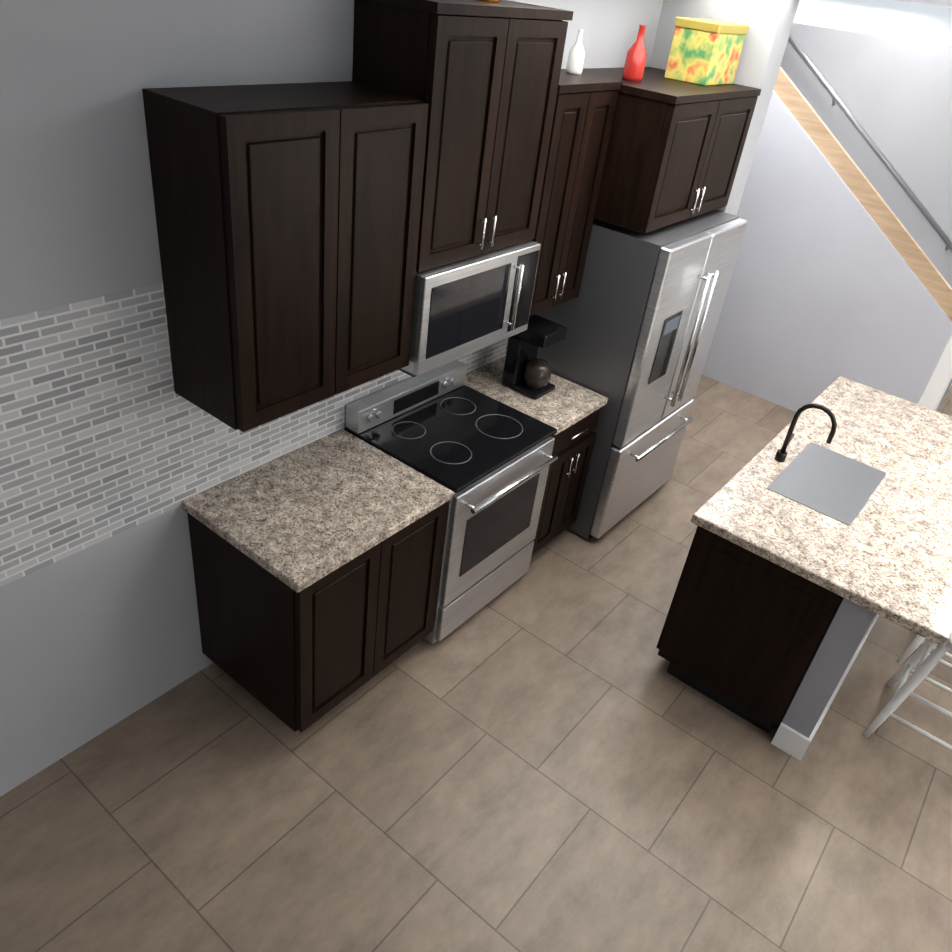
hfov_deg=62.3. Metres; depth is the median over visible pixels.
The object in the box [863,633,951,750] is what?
counter stool
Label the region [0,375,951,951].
floor
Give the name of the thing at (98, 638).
wall
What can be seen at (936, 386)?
trim
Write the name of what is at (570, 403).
countertop
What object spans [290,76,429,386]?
upper cabinet
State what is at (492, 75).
upper cabinet
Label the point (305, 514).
countertop
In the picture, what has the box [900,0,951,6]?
ceiling
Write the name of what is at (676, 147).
upper cabinet
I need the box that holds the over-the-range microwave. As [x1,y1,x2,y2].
[398,240,540,376]
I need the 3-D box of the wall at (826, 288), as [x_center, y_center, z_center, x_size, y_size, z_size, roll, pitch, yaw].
[1.579,-3.436,5.668,5.030,5.300,0.100,28,38,28]
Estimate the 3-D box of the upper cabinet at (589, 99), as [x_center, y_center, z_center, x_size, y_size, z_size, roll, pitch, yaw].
[0.279,-1.288,3.595,0.364,0.980,0.486,28,38,28]
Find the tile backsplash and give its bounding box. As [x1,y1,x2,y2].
[0,283,507,586]
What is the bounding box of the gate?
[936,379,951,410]
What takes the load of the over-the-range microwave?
attached to the upper cabinet at (492, 75)
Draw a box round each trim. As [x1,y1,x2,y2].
[774,66,951,320]
[918,334,951,410]
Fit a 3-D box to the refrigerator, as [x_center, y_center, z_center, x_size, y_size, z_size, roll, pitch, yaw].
[0.801,-0.629,4.523,0.834,1.730,0.925,28,38,28]
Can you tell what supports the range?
on the floor
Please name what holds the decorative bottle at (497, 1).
on the upper cabinet at (492, 75)
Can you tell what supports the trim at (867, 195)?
attached to the wall at (826, 288)
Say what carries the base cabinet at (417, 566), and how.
on the floor
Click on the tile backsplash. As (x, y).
(106, 431)
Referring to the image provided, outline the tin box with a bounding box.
[664,17,748,85]
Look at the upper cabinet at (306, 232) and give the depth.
2.36 m
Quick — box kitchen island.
[656,528,877,760]
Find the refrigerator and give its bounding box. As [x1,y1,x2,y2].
[535,210,747,538]
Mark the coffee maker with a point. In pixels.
(526, 371)
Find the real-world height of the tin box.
0.260 m
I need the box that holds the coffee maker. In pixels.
[502,314,566,399]
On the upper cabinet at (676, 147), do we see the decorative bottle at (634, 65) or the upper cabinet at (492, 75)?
the decorative bottle at (634, 65)
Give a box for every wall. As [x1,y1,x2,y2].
[0,0,662,796]
[649,0,799,215]
[702,90,951,411]
[781,22,951,287]
[794,0,951,46]
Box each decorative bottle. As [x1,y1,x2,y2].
[481,0,499,2]
[566,29,584,74]
[622,25,646,81]
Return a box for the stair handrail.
[788,34,951,250]
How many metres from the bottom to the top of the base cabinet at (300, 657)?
0.880 m
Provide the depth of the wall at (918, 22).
4.98 m
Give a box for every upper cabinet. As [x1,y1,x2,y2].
[142,83,361,431]
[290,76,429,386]
[352,0,573,272]
[529,68,622,315]
[586,67,761,232]
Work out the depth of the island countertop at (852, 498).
3.42 m
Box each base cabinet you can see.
[188,516,397,732]
[386,504,447,666]
[438,408,599,553]
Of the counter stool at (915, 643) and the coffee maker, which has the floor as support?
the counter stool at (915, 643)
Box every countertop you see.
[182,429,452,595]
[465,356,607,435]
[691,376,951,646]
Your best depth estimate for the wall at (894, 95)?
6.12 m
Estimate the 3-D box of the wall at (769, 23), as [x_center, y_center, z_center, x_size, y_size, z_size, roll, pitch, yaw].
[1.133,-1.334,4.682,0.630,2.800,0.200,28,38,28]
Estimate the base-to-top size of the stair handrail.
2.109 m
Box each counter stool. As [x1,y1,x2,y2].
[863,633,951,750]
[897,634,951,663]
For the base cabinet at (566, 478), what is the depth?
4.14 m
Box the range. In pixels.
[345,360,557,644]
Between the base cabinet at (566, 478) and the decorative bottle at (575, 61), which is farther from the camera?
the base cabinet at (566, 478)

